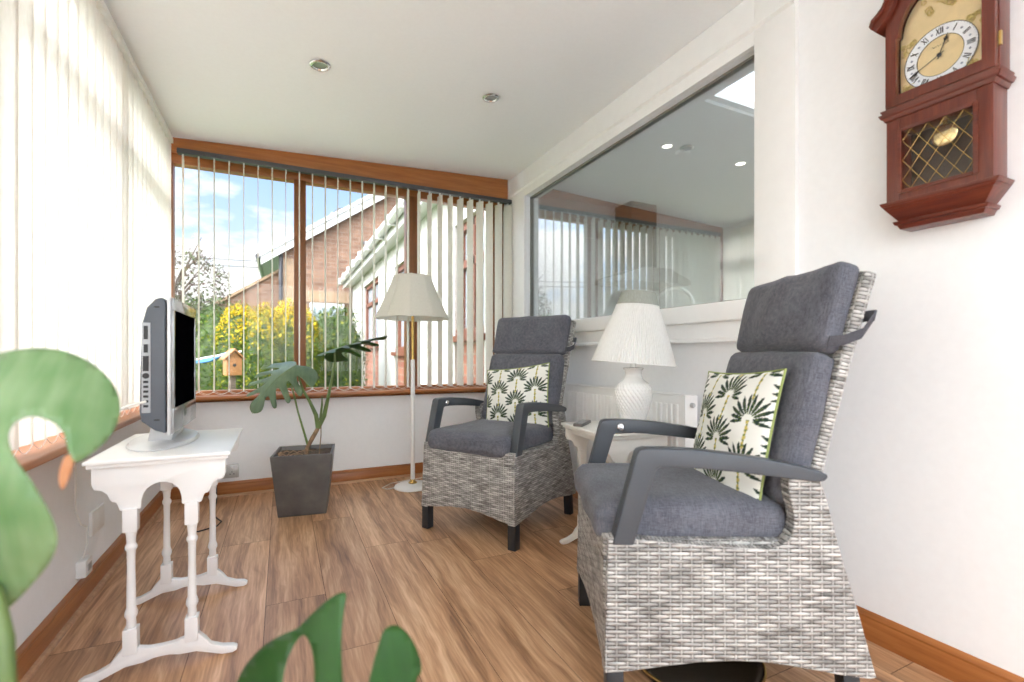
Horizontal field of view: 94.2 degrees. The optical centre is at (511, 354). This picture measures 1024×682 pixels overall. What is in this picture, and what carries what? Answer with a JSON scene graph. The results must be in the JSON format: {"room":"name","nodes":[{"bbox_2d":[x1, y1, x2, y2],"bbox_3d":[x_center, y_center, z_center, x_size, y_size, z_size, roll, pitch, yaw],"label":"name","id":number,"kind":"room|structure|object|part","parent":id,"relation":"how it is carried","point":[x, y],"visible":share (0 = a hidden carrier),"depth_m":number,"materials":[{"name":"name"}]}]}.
{"room":"sunroom","nodes":[
{"label":"sunroom","id":0,"kind":"room"},
{"bbox_2d":[9,420,159,649],"bbox_3d":[-1.103,0.600,0.606,0.140,0.600,5.350,0,0,-26],"label":"wall","id":1,"kind":"structure","parent":0,"point":[57,579],"depth_m":1.62,"materials":[{"name":"paint"}]},
{"bbox_2d":[12,405,140,471],"bbox_3d":[-1.026,-0.516,0.637,0.205,1.632,5.040,0,0,-26],"label":"windowsill","id":2,"kind":"structure","parent":1,"relation":"in","point":[35,457],"depth_m":1.30,"materials":[{"name":"brown wood"}]},
{"bbox_2d":[0,0,172,455],"bbox_3d":[-0.972,-0.518,0.630,0.043,1.534,4.879,0,0,-26],"label":"vertical blind","id":3,"kind":"object","parent":1,"relation":"attached to","point":[85,143],"visible":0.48,"depth_m":1.54,"materials":[{"name":"white fabric"}]},
{"bbox_3d":[-0.964,0.238,0.662,0.002,0.022,4.742,0,0,-26],"label":"chain","id":4,"kind":"part","parent":3,"relation":"part of","materials":[{"name":"white plastic"}]},
{"bbox_2d":[16,491,162,681],"bbox_3d":[-1.030,0.856,0.635,0.016,0.088,5.040,0,0,-26],"label":"baseboard","id":5,"kind":"structure","parent":1,"relation":"attached to","point":[29,651],"depth_m":1.61,"materials":[{"name":"brown wood"}]},
{"bbox_2d":[74,462,104,578],"bbox_3d":[-1.585,0.537,1.804,0.032,0.515,0.293,0,0,-26],"label":"box","id":6,"kind":"object","parent":1,"relation":"attached to","point":[83,566],"visible":0.93,"depth_m":1.73,"materials":[{"name":"white plastic"}]},
{"bbox_3d":[-1.628,0.645,1.868,0.010,0.090,0.140,0,0,-26],"label":"plate","id":7,"kind":"part","parent":6,"relation":"part of","materials":[{"name":"white plastic"}]},
{"bbox_2d":[173,392,484,486],"bbox_3d":[-1.100,0.600,3.489,2.610,0.600,0.160,0,0,-26],"label":"wall","id":8,"kind":"structure","parent":0,"point":[366,431],"depth_m":3.35,"materials":[{"name":"paint"}]},
{"bbox_2d":[221,464,238,478],"bbox_3d":[-1.827,0.745,3.040,0.144,0.086,0.016,0,0,-26],"label":"wall socket","id":9,"kind":"object","parent":8,"relation":"attached to","point":[232,470],"visible":0.49,"depth_m":3.05,"materials":[{"name":"plastic"}]},
{"bbox_2d":[170,462,422,502],"bbox_3d":[-1.075,0.856,3.403,2.340,0.088,0.016,0,0,-26],"label":"baseboard","id":10,"kind":"structure","parent":8,"relation":"attached to","point":[250,485],"depth_m":3.33,"materials":[{"name":"brown wood"}]},
{"bbox_2d":[171,137,507,402],"bbox_3d":[-1.136,-0.569,3.374,2.405,1.737,0.195,0,0,-26],"label":"window","id":11,"kind":"structure","parent":8,"relation":"in","point":[479,185],"depth_m":3.29,"materials":[{"name":"brown wood"}]},
{"bbox_3d":[-1.078,0.267,3.369,2.305,0.023,0.135,0,0,-26],"label":"sill","id":12,"kind":"part","parent":11,"relation":"part of","materials":[{"name":"brown wood"}]},
{"bbox_2d":[177,147,511,394],"bbox_3d":[-1.012,-0.498,3.348,2.225,1.487,0.078,0,0,-26],"label":"vertical blind","id":13,"kind":"object","parent":11,"relation":"attached to","point":[180,151],"visible":0.79,"depth_m":3.55,"materials":[{"name":"beige fabric"}]},
{"bbox_3d":[-1.027,0.234,3.378,2.170,0.022,0.002,0,0,-26],"label":"chain","id":14,"kind":"part","parent":13,"relation":"part of","materials":[{"name":"white plastic"}]},
{"bbox_3d":[-0.997,0.234,3.317,2.170,0.022,0.002,0,0,-26],"label":"chain","id":15,"kind":"part","parent":13,"relation":"part of","materials":[{"name":"white plastic"}]},
{"bbox_2d":[104,0,743,180],"bbox_3d":[0.028,-1.425,1.174,2.590,0.237,5.390,0,0,-26],"label":"ceiling","id":16,"kind":"structure","parent":0,"point":[406,83],"depth_m":2.26,"materials":[{"name":"paint"}]},
{"bbox_2d":[309,59,330,71],"bbox_3d":[-0.891,-1.349,2.210,0.092,0.025,0.092,0,0,-21],"label":"recessed light","id":17,"kind":"object","parent":16,"relation":"in","point":[316,64],"visible":1,"depth_m":2.21,"materials":[{"name":"silver metal"}]},
{"bbox_3d":[-0.892,-1.351,2.210,0.061,0.018,0.061,-3,1,-26],"label":"bulb","id":18,"kind":"part","parent":17,"relation":"part of","materials":[{"name":"white glass"}]},
{"bbox_2d":[482,93,498,102],"bbox_3d":[-0.113,-1.388,2.560,0.092,0.025,0.092,0,0,-21],"label":"recessed light","id":19,"kind":"object","parent":16,"relation":"in","point":[490,97],"visible":0.99,"depth_m":2.56,"materials":[{"name":"silver metal"}]},
{"bbox_3d":[-0.114,-1.390,2.560,0.061,0.018,0.061,-3,1,-26],"label":"bulb","id":20,"kind":"part","parent":19,"relation":"part of","materials":[{"name":"white glass"}]},
{"bbox_2d":[29,475,952,681],"bbox_3d":[0.016,0.930,1.140,2.540,0.060,5.240,0,0,-26],"label":"floor","id":21,"kind":"structure","parent":0,"point":[473,608],"depth_m":1.75,"materials":[{"name":"brown wood"}]},
{"bbox_2d":[78,428,247,681],"bbox_3d":[-1.109,0.594,1.580,0.377,0.612,0.515,0,0,-26],"label":"side table","id":22,"kind":"object","parent":21,"relation":"on","point":[196,467],"visible":0.99,"depth_m":1.39,"materials":[{"name":"white paint"}]},
{"bbox_3d":[-1.074,0.634,1.342,0.033,0.408,0.033,0,0,-26],"label":"leg","id":23,"kind":"part","parent":22,"relation":"part of","materials":[{"name":"white paint"}]},
{"bbox_3d":[-1.109,0.305,1.580,0.333,0.010,0.503,0,0,-26],"label":"edge moulding","id":24,"kind":"part","parent":22,"relation":"part of","materials":[{"name":"white paint"}]},
{"bbox_3d":[-1.009,0.372,1.374,0.316,0.123,0.018,0,0,-26],"label":"frieze panel","id":25,"kind":"part","parent":22,"relation":"part of","materials":[{"name":"white paint"}]},
{"bbox_2d":[120,297,199,451],"bbox_3d":[-1.160,0.056,1.573,0.236,0.465,0.492,0,0,-6],"label":"television","id":26,"kind":"object","parent":22,"relation":"on","point":[167,403],"visible":0.98,"depth_m":1.45,"materials":[{"name":"grey plastic"}]},
{"bbox_3d":[-1.091,0.038,1.419,0.022,0.270,0.004,0,0,-26],"label":"port panel","id":27,"kind":"part","parent":26,"relation":"part of","materials":[{"name":"white plastic"}]},
{"bbox_3d":[-1.273,0.634,1.756,0.033,0.408,0.033,0,0,-26],"label":"leg","id":28,"kind":"part","parent":22,"relation":"part of","materials":[{"name":"white paint"}]},
{"bbox_3d":[-0.944,0.634,1.405,0.033,0.408,0.033,0,0,-26],"label":"leg","id":29,"kind":"part","parent":22,"relation":"part of","materials":[{"name":"white paint"}]},
{"bbox_3d":[-1.143,0.634,1.818,0.033,0.408,0.033,0,0,-26],"label":"leg","id":30,"kind":"part","parent":22,"relation":"part of","materials":[{"name":"white paint"}]},
{"bbox_3d":[-1.208,0.372,1.787,0.316,0.123,0.018,0,0,-26],"label":"frieze panel","id":31,"kind":"part","parent":22,"relation":"part of","materials":[{"name":"white paint"}]},
{"bbox_2d":[197,487,221,531],"bbox_3d":[-1.711,0.814,2.721,0.135,0.172,0.660,0,0,-26],"label":"cable","id":32,"kind":"object","parent":21,"relation":"on","point":[216,487],"visible":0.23,"depth_m":2.54,"materials":[{"name":"plastic"}]},
{"bbox_2d":[0,348,420,681],"bbox_3d":[-0.319,0.446,0.459,0.526,0.909,0.527,0,0,-26],"label":"monstera plant","id":33,"kind":"object","parent":21,"relation":"on","point":[65,389],"visible":1,"depth_m":0.58,"materials":[{"name":"green plant"}]},
{"bbox_3d":[-0.387,0.422,0.443,0.472,0.389,0.062,0,0,20],"label":"stem","id":34,"kind":"part","parent":33,"relation":"part of","materials":[{"name":"green plant"}]},
{"bbox_2d":[270,444,334,517],"bbox_3d":[-1.212,0.728,2.785,0.319,0.345,0.319,0,0,-18],"label":"planter","id":35,"kind":"object","parent":21,"relation":"on","point":[301,474],"depth_m":2.66,"materials":[{"name":"grey stone"}]},
{"bbox_2d":[246,335,388,517],"bbox_3d":[-1.110,0.391,2.776,0.753,1.018,0.398,0,0,-18],"label":"monstera","id":36,"kind":"object","parent":21,"relation":"on","point":[301,474],"visible":1,"depth_m":2.66,"materials":[{"name":"green plant"}]},
{"bbox_3d":[-1.225,0.361,2.755,0.106,0.379,0.014,0,0,-27],"label":"stem","id":37,"kind":"part","parent":36,"relation":"part of","materials":[{"name":"green plant"}]},
{"bbox_3d":[-1.188,0.243,2.770,0.134,0.376,0.037,0,0,-37],"label":"stem","id":38,"kind":"part","parent":36,"relation":"part of","materials":[{"name":"green plant"}]},
{"bbox_3d":[-1.100,0.202,2.813,0.112,0.466,0.033,0,0,-18],"label":"stem","id":39,"kind":"part","parent":36,"relation":"part of","materials":[{"name":"green plant"}]},
{"bbox_2d":[375,273,448,491],"bbox_3d":[-0.663,0.180,3.272,0.554,1.439,0.535,0,0,-26],"label":"floor lamp","id":40,"kind":"object","parent":21,"relation":"on","point":[415,296],"visible":0.96,"depth_m":3.13,"materials":[{"name":"beige fabric"}]},
{"bbox_3d":[-0.676,-0.392,3.243,0.500,0.289,0.488,0,0,-26],"label":"lamp shade","id":41,"kind":"part","parent":40,"relation":"part of","materials":[{"name":"beige fabric"}]},
{"bbox_3d":[-0.676,-0.173,3.243,0.028,0.414,0.028,0,0,-26],"label":"brass stem","id":42,"kind":"part","parent":40,"relation":"part of","materials":[{"name":"gold metal"}]},
{"bbox_2d":[421,314,576,551],"bbox_3d":[-0.040,0.332,2.624,0.576,1.137,0.747,0,0,32],"label":"armchair","id":43,"kind":"object","parent":21,"relation":"on","point":[503,471],"visible":0.86,"depth_m":2.42,"materials":[{"name":"grey wicker"}]},
{"bbox_3d":[-0.441,0.841,2.489,0.042,0.119,0.043,0,0,32],"label":"leg","id":44,"kind":"part","parent":43,"relation":"part of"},
{"bbox_3d":[-0.300,0.351,2.705,0.042,0.238,0.526,0,0,32],"label":"armrest","id":45,"kind":"part","parent":43,"relation":"part of","materials":[{"name":"grey plastic"}]},
{"bbox_2d":[428,419,552,457],"bbox_3d":[-0.102,0.430,2.526,0.493,0.124,0.515,0,0,32],"label":"seat cushion","id":46,"kind":"object","parent":43,"relation":"on","point":[480,438],"depth_m":2.37,"materials":[{"name":"grey fabric"}]},
{"bbox_3d":[0.008,0.841,2.203,0.042,0.119,0.043,0,0,32],"label":"leg","id":47,"kind":"part","parent":43,"relation":"part of","materials":[{"name":"black plastic"}]},
{"bbox_2d":[486,362,549,426],"bbox_3d":[0.026,0.265,2.708,0.458,0.447,0.141,0,0,28],"label":"cushion","id":48,"kind":"object","parent":43,"relation":"on","point":[506,388],"visible":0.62,"depth_m":2.67,"materials":[{"name":"fabric"}]},
{"bbox_2d":[482,353,564,425],"bbox_3d":[0.060,0.190,2.779,0.493,0.413,0.095,0,-17,32],"label":"cushion","id":49,"kind":"object","parent":43,"relation":"on","point":[556,385],"depth_m":2.71,"materials":[{"name":"grey fabric"}]},
{"bbox_2d":[493,314,570,354],"bbox_3d":[0.109,-0.118,2.858,0.500,0.246,0.100,0,-17,32],"label":"cushion","id":50,"kind":"object","parent":43,"relation":"on","point":[526,335],"depth_m":2.80,"materials":[{"name":"grey fabric"}]},
{"bbox_3d":[0.145,0.351,2.422,0.042,0.238,0.526,0,0,32],"label":"armrest","id":51,"kind":"part","parent":43,"relation":"part of","materials":[{"name":"grey plastic"}]},
{"bbox_3d":[0.320,0.841,2.698,0.040,0.118,0.051,0,0,32],"label":"leg","id":52,"kind":"part","parent":43,"relation":"part of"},
{"bbox_2d":[559,421,666,544],"bbox_3d":[0.462,0.613,2.166,0.374,0.575,0.395,0,0,-19],"label":"side table","id":53,"kind":"object","parent":21,"relation":"on","point":[622,444],"visible":0.25,"depth_m":2.04,"materials":[{"name":"white paint"}]},
{"bbox_3d":[0.406,0.404,2.326,0.313,0.116,0.018,0,0,-19],"label":"frieze panel","id":54,"kind":"part","parent":53,"relation":"part of","materials":[{"name":"white paint"}]},
{"bbox_2d":[573,420,590,426],"bbox_3d":[0.329,0.317,2.224,0.045,0.016,0.150,0,0,24],"label":"remote control","id":55,"kind":"object","parent":53,"relation":"on","point":[581,423],"visible":1,"depth_m":2.18,"materials":[{"name":"plastic"}]},
{"bbox_3d":[0.338,0.650,2.302,0.033,0.383,0.033,0,0,-19],"label":"leg","id":56,"kind":"part","parent":53,"relation":"part of","materials":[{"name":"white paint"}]},
{"bbox_3d":[0.348,0.356,2.126,0.016,0.038,0.335,0,0,-19],"label":"rail","id":57,"kind":"part","parent":53,"relation":"part of","materials":[{"name":"white paint"}]},
{"bbox_3d":[0.462,0.342,2.166,0.330,0.010,0.383,0,0,-19],"label":"edge moulding","id":58,"kind":"part","parent":53,"relation":"part of","materials":[{"name":"white paint"}]},
{"bbox_2d":[591,290,676,419],"bbox_3d":[0.531,0.023,2.086,0.362,0.605,0.364,0,0,1],"label":"table lamp","id":59,"kind":"object","parent":53,"relation":"on","point":[635,332],"visible":0.89,"depth_m":2.00,"materials":[{"name":"white ceramic"}]},
{"bbox_3d":[0.530,-0.084,2.086,0.362,0.275,0.362,0,0,-26],"label":"lamp shade","id":60,"kind":"part","parent":59,"relation":"part of","materials":[{"name":"white fabric"}]},
{"bbox_3d":[0.518,0.404,2.006,0.313,0.116,0.018,0,0,-19],"label":"frieze panel","id":61,"kind":"part","parent":53,"relation":"part of","materials":[{"name":"white paint"}]},
{"bbox_2d":[641,661,766,681],"bbox_3d":[0.534,0.885,1.390,0.372,0.030,0.372,0,0,-26],"label":"round tray","id":62,"kind":"object","parent":21,"relation":"on","point":[719,671],"visible":0.26,"depth_m":1.34,"materials":[{"name":"brown paint"}]},
{"bbox_2d":[574,261,876,681],"bbox_3d":[0.568,0.328,1.455,0.707,1.143,0.576,0,0,1],"label":"armchair","id":63,"kind":"object","parent":21,"relation":"on","point":[677,564],"visible":0.88,"depth_m":1.18,"materials":[{"name":"grey wicker"}]},
{"bbox_3d":[0.263,0.841,1.726,0.043,0.119,0.042,0,0,1],"label":"leg","id":64,"kind":"part","parent":63,"relation":"part of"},
{"bbox_3d":[0.254,0.841,1.194,0.043,0.119,0.042,0,0,1],"label":"leg","id":65,"kind":"part","parent":63,"relation":"part of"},
{"bbox_3d":[0.521,0.351,1.720,0.526,0.238,0.042,0,0,1],"label":"armrest","id":66,"kind":"part","parent":63,"relation":"part of","materials":[{"name":"grey metal"}]},
{"bbox_2d":[574,463,785,536],"bbox_3d":[0.472,0.430,1.456,0.515,0.124,0.493,0,0,1],"label":"seat cushion","id":67,"kind":"object","parent":63,"relation":"on","point":[681,502],"depth_m":1.23,"materials":[{"name":"grey fabric"}]},
{"bbox_3d":[0.513,0.351,1.192,0.526,0.238,0.042,0,0,1],"label":"armrest","id":68,"kind":"part","parent":63,"relation":"part of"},
{"bbox_2d":[693,368,786,499],"bbox_3d":[0.665,0.248,1.454,0.136,0.425,0.431,0,0,-7],"label":"cushion","id":69,"kind":"object","parent":63,"relation":"on","point":[738,413],"visible":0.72,"depth_m":1.34,"materials":[{"name":"fabric"}]},
{"bbox_2d":[726,351,833,505],"bbox_3d":[0.757,0.191,1.452,0.095,0.413,0.493,13,0,1],"label":"cushion","id":70,"kind":"object","parent":63,"relation":"on","point":[804,426],"depth_m":1.22,"materials":[{"name":"grey fabric"}]},
{"bbox_2d":[737,261,858,353],"bbox_3d":[0.831,-0.122,1.451,0.100,0.246,0.500,13,0,1],"label":"cushion","id":71,"kind":"object","parent":63,"relation":"on","point":[816,311],"depth_m":1.29,"materials":[{"name":"grey fabric"}]},
{"bbox_3d":[0.839,0.841,1.188,0.051,0.118,0.040,0,0,1],"label":"leg","id":72,"kind":"part","parent":63,"relation":"part of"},
{"bbox_2d":[541,196,753,315],"bbox_3d":[2.066,-0.305,3.151,2.940,2.410,3.680,0,0,-26],"label":"wall","id":73,"kind":"structure","parent":0,"point":[718,260],"depth_m":4.97,"materials":[{"name":"paint"}]},
{"bbox_2d":[541,224,601,319],"bbox_3d":[0.479,-0.125,4.300,0.800,2.050,0.030,0,0,-26],"label":"window","id":74,"kind":"structure","parent":73,"relation":"in","point":[571,258],"depth_m":4.33,"materials":[{"name":"white paint"}]},
{"bbox_2d":[595,201,690,289],"bbox_3d":[1.213,-1.030,4.437,0.800,0.760,0.420,0,0,-26],"label":"hood","id":75,"kind":"object","parent":73,"relation":"attached to","point":[635,222],"visible":0.99,"depth_m":4.40,"materials":[{"name":"metal"}]},
{"bbox_2d":[547,99,753,228],"bbox_3d":[2.044,-1.460,3.140,2.790,0.100,3.480,0,0,-26],"label":"ceiling","id":76,"kind":"structure","parent":0,"point":[705,185],"depth_m":3.70,"materials":[{"name":"paint"}]},
{"bbox_2d":[660,143,673,148],"bbox_3d":[1.043,-1.411,3.201,0.092,0.022,0.092,0,0,-26],"label":"recessed light","id":77,"kind":"object","parent":76,"relation":"in","point":[665,145],"visible":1,"depth_m":3.20,"materials":[{"name":"white paint"}]},
{"bbox_2d":[675,149,689,156],"bbox_3d":[1.183,-1.397,3.302,0.100,0.026,0.100,0,0,-26],"label":"smoke detector","id":78,"kind":"object","parent":76,"relation":"attached to","point":[681,152],"visible":1,"depth_m":3.27,"materials":[{"name":"white paint"}]},
{"bbox_2d":[708,71,753,113],"bbox_3d":[2.312,-1.480,2.458,2.100,0.100,1.420,0,0,-26],"label":"window","id":79,"kind":"structure","parent":76,"relation":"attached to","point":[739,95],"depth_m":2.67,"materials":[{"name":"white glass"}]},
{"bbox_3d":[2.312,-1.475,2.458,2.040,0.010,1.360,0,0,-26],"label":"pane","id":80,"kind":"part","parent":79,"relation":"part of","materials":[{"name":"white glass"}]},
{"bbox_2d":[734,161,746,166],"bbox_3d":[1.678,-1.411,3.496,0.092,0.022,0.092,0,0,-26],"label":"recessed light","id":81,"kind":"object","parent":76,"relation":"in","point":[739,163],"visible":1,"depth_m":3.49,"materials":[{"name":"white paint"}]},
{"bbox_2d":[526,0,1023,677],"bbox_3d":[1.126,-0.300,1.681,0.130,2.400,5.350,0,0,-26],"label":"wall","id":82,"kind":"structure","parent":0,"point":[923,488],"depth_m":1.43,"materials":[{"name":"paint"}]},
{"bbox_2d":[503,181,509,317],"bbox_3d":[-0.062,-0.255,3.956,0.035,2.310,0.220,0,0,-26],"label":"trim","id":83,"kind":"structure","parent":82,"relation":"attached to","point":[508,181],"depth_m":3.93,"materials":[{"name":"white paint"}]},
{"bbox_2d":[562,382,696,474],"bbox_3d":[0.549,0.538,2.599,0.104,0.723,1.163,0,0,-26],"label":"radiator","id":84,"kind":"object","parent":82,"relation":"attached to","point":[581,401],"visible":0.38,"depth_m":2.53,"materials":[{"name":"white metal"}]},
{"bbox_2d":[566,382,696,396],"bbox_3d":[0.536,0.181,2.601,0.074,0.008,1.140,0,0,-26],"label":"grille","id":85,"kind":"object","parent":84,"relation":"attached to","point":[595,388],"depth_m":2.60,"materials":[{"name":"white paint"}]},
{"bbox_2d":[509,0,798,346],"bbox_3d":[0.525,-0.734,2.800,0.102,1.362,2.392,0,0,-26],"label":"window","id":86,"kind":"structure","parent":82,"relation":"in","point":[770,28],"depth_m":1.99,"materials":[{"name":"white paint"}]},
{"bbox_3d":[0.491,-1.278,2.785,0.012,0.025,2.390,0,0,-26],"label":"moulding","id":87,"kind":"part","parent":86,"relation":"part of","materials":[{"name":"white paint"}]},
{"bbox_3d":[0.505,-0.064,2.781,0.034,0.022,2.370,0,0,-26],"label":"moulding","id":88,"kind":"part","parent":86,"relation":"part of","materials":[{"name":"white paint"}]},
{"bbox_3d":[0.528,-0.181,2.747,0.062,0.082,1.963,0,0,-26],"label":"sill","id":89,"kind":"part","parent":86,"relation":"part of","materials":[{"name":"white paint"}]},
{"bbox_2d":[573,491,1023,681],"bbox_3d":[1.063,0.856,1.645,0.016,0.088,5.040,0,0,-26],"label":"baseboard","id":90,"kind":"structure","parent":82,"relation":"attached to","point":[956,665],"depth_m":1.36,"materials":[{"name":"brown wood"}]},
{"bbox_2d":[869,0,1016,231],"bbox_3d":[1.177,-0.752,1.307,0.105,0.775,0.303,0,0,-26],"label":"wall clock","id":91,"kind":"object","parent":82,"relation":"attached to","point":[949,76],"visible":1,"depth_m":1.30,"materials":[{"name":"brown wood"}]},
{"bbox_3d":[1.177,-0.888,1.307,0.003,0.273,0.186,0,0,-26],"label":"dial plate","id":92,"kind":"part","parent":91,"relation":"part of","materials":[{"name":"gold metal"}]},
{"bbox_3d":[1.161,-0.920,1.300,0.019,0.396,0.240,0,0,-26],"label":"door","id":93,"kind":"part","parent":91,"relation":"part of","materials":[{"name":"brown wood"}]},
{"bbox_3d":[1.184,-0.700,1.310,0.089,0.036,0.269,0,0,-26],"label":"waist moulding","id":94,"kind":"part","parent":91,"relation":"part of","materials":[{"name":"brown wood"}]},
{"bbox_3d":[1.184,-0.405,1.310,0.089,0.080,0.263,0,0,-26],"label":"moulding","id":95,"kind":"part","parent":91,"relation":"part of","materials":[{"name":"brown wood"}]},
{"bbox_3d":[1.985,0.930,3.112,2.920,0.060,3.480,0,0,-26],"label":"floor","id":96,"kind":"structure","parent":0,"visible":0},
{"bbox_3d":[1.050,0.440,2.783,0.630,0.920,3.100,0,0,-26],"label":"countertop","id":97,"kind":"structure","parent":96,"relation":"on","visible":0},
{"bbox_2d":[657,286,694,304],"bbox_3d":[0.907,-0.205,2.682,0.236,0.370,0.089,0,0,16],"label":"tap","id":98,"kind":"object","parent":97,"relation":"on","point":[667,289],"visible":0.54,"depth_m":2.68,"materials":[{"name":"silver metal"}]},
{"label":"outside","id":99,"kind":"structure","parent":0,"visible":0},
{"bbox_2d":[177,256,256,261],"bbox_3d":[-12.228,-4.491,20.748,24.002,0.750,0.036,0,0,-26],"label":"overhead cable","id":100,"kind":"object","parent":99,"point":[177,256],"visible":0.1,"depth_m":20.67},
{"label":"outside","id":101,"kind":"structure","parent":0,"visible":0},
{"bbox_2d":[175,262,257,267],"bbox_3d":[-12.011,-4.127,20.298,24.002,0.737,0.036,0,0,-26],"label":"overhead cable","id":102,"kind":"object","parent":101,"point":[175,262],"visible":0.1,"depth_m":20.31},
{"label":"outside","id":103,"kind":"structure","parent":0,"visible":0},
{"bbox_3d":[-8.689,1.260,18.014,80.000,0.120,100.000,0,0,-26],"label":"ground","id":104,"kind":"structure","parent":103,"visible":0},
{"bbox_2d":[177,292,230,333],"bbox_3d":[-5.936,0.040,8.350,2.274,2.352,1.130,0,0,-26],"label":"shrub","id":105,"kind":"object","parent":104,"relation":"on","point":[202,309],"visible":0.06,"depth_m":8.44,"materials":[{"name":"green plant"}]},
{"bbox_2d":[175,237,235,308],"bbox_3d":[-7.292,-0.586,9.879,2.723,3.582,2.362,0,0,-26],"label":"tree","id":106,"kind":"object","parent":104,"relation":"on","point":[178,281],"visible":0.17,"depth_m":9.94,"materials":[{"name":"grey plant"}]},
{"bbox_2d":[196,351,241,362],"bbox_3d":[-3.544,0.574,5.495,0.775,1.252,0.522,0,0,-26],"label":"parasol","id":107,"kind":"object","parent":104,"relation":"on","point":[207,359],"visible":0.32,"depth_m":5.34,"materials":[{"name":"blue fabric"}]},
{"bbox_2d":[219,349,245,389],"bbox_3d":[-3.048,0.565,5.191,0.200,1.270,0.200,0,0,44],"label":"birdhouse","id":108,"kind":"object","parent":104,"relation":"on","point":[236,358],"visible":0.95,"depth_m":5.16,"materials":[{"name":"brown wood"}]},
{"bbox_3d":[-3.048,0.710,5.191,0.050,0.980,0.050,0,0,44],"label":"post","id":109,"kind":"part","parent":108,"relation":"part of","materials":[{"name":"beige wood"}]},
{"bbox_2d":[209,298,326,389],"bbox_3d":[-3.484,0.131,6.872,1.552,1.942,0.934,0,0,-26],"label":"bush","id":110,"kind":"object","parent":104,"relation":"on","point":[257,329],"visible":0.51,"depth_m":6.60,"materials":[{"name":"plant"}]},
{"bbox_2d":[196,300,368,390],"bbox_3d":[-3.832,0.155,7.939,2.791,2.114,1.277,0,0,-26],"label":"hedge","id":111,"kind":"object","parent":104,"relation":"on","point":[206,330],"visible":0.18,"depth_m":7.85,"materials":[{"name":"green plant"}]},
{"bbox_2d":[208,194,395,321],"bbox_3d":[-6.040,-2.269,17.471,10.700,6.938,9.280,0,0,-26],"label":"brick house","id":112,"kind":"structure","parent":104,"relation":"on","point":[260,290],"depth_m":13.02,"materials":[{"name":"red brick"}]},
{"bbox_3d":[-5.063,-0.710,13.040,0.730,1.220,0.010,0,0,-26],"label":"pane","id":113,"kind":"part","parent":112,"relation":"part of","materials":[{"name":"clear glass"}]},
{"bbox_2d":[338,198,484,385],"bbox_3d":[-0.183,-0.910,9.598,5.370,4.220,9.850,0,0,-26],"label":"house","id":114,"kind":"structure","parent":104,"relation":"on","point":[391,217],"depth_m":6.69,"materials":[{"name":"white brick"}]},
{"bbox_3d":[-2.923,-0.880,10.192,0.010,1.360,1.900,0,0,-26],"label":"pane","id":115,"kind":"part","parent":114,"relation":"part of","materials":[{"name":"white glass"}]},
{"bbox_3d":[-1.659,-0.020,7.388,0.150,0.060,1.450,0,0,-26],"label":"window sill","id":116,"kind":"part","parent":114,"relation":"part of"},
{"bbox_3d":[-1.587,-0.755,7.423,0.010,1.410,1.350,0,0,-26],"label":"pane","id":117,"kind":"part","parent":114,"relation":"part of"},
{"bbox_3d":[-0.421,-0.170,4.821,0.150,0.060,0.950,0,0,-26],"label":"window sill","id":118,"kind":"part","parent":114,"relation":"part of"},
{"bbox_3d":[-0.349,-0.800,4.856,0.010,1.200,0.850,0,0,-26],"label":"pane","id":119,"kind":"part","parent":114,"relation":"part of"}
]}

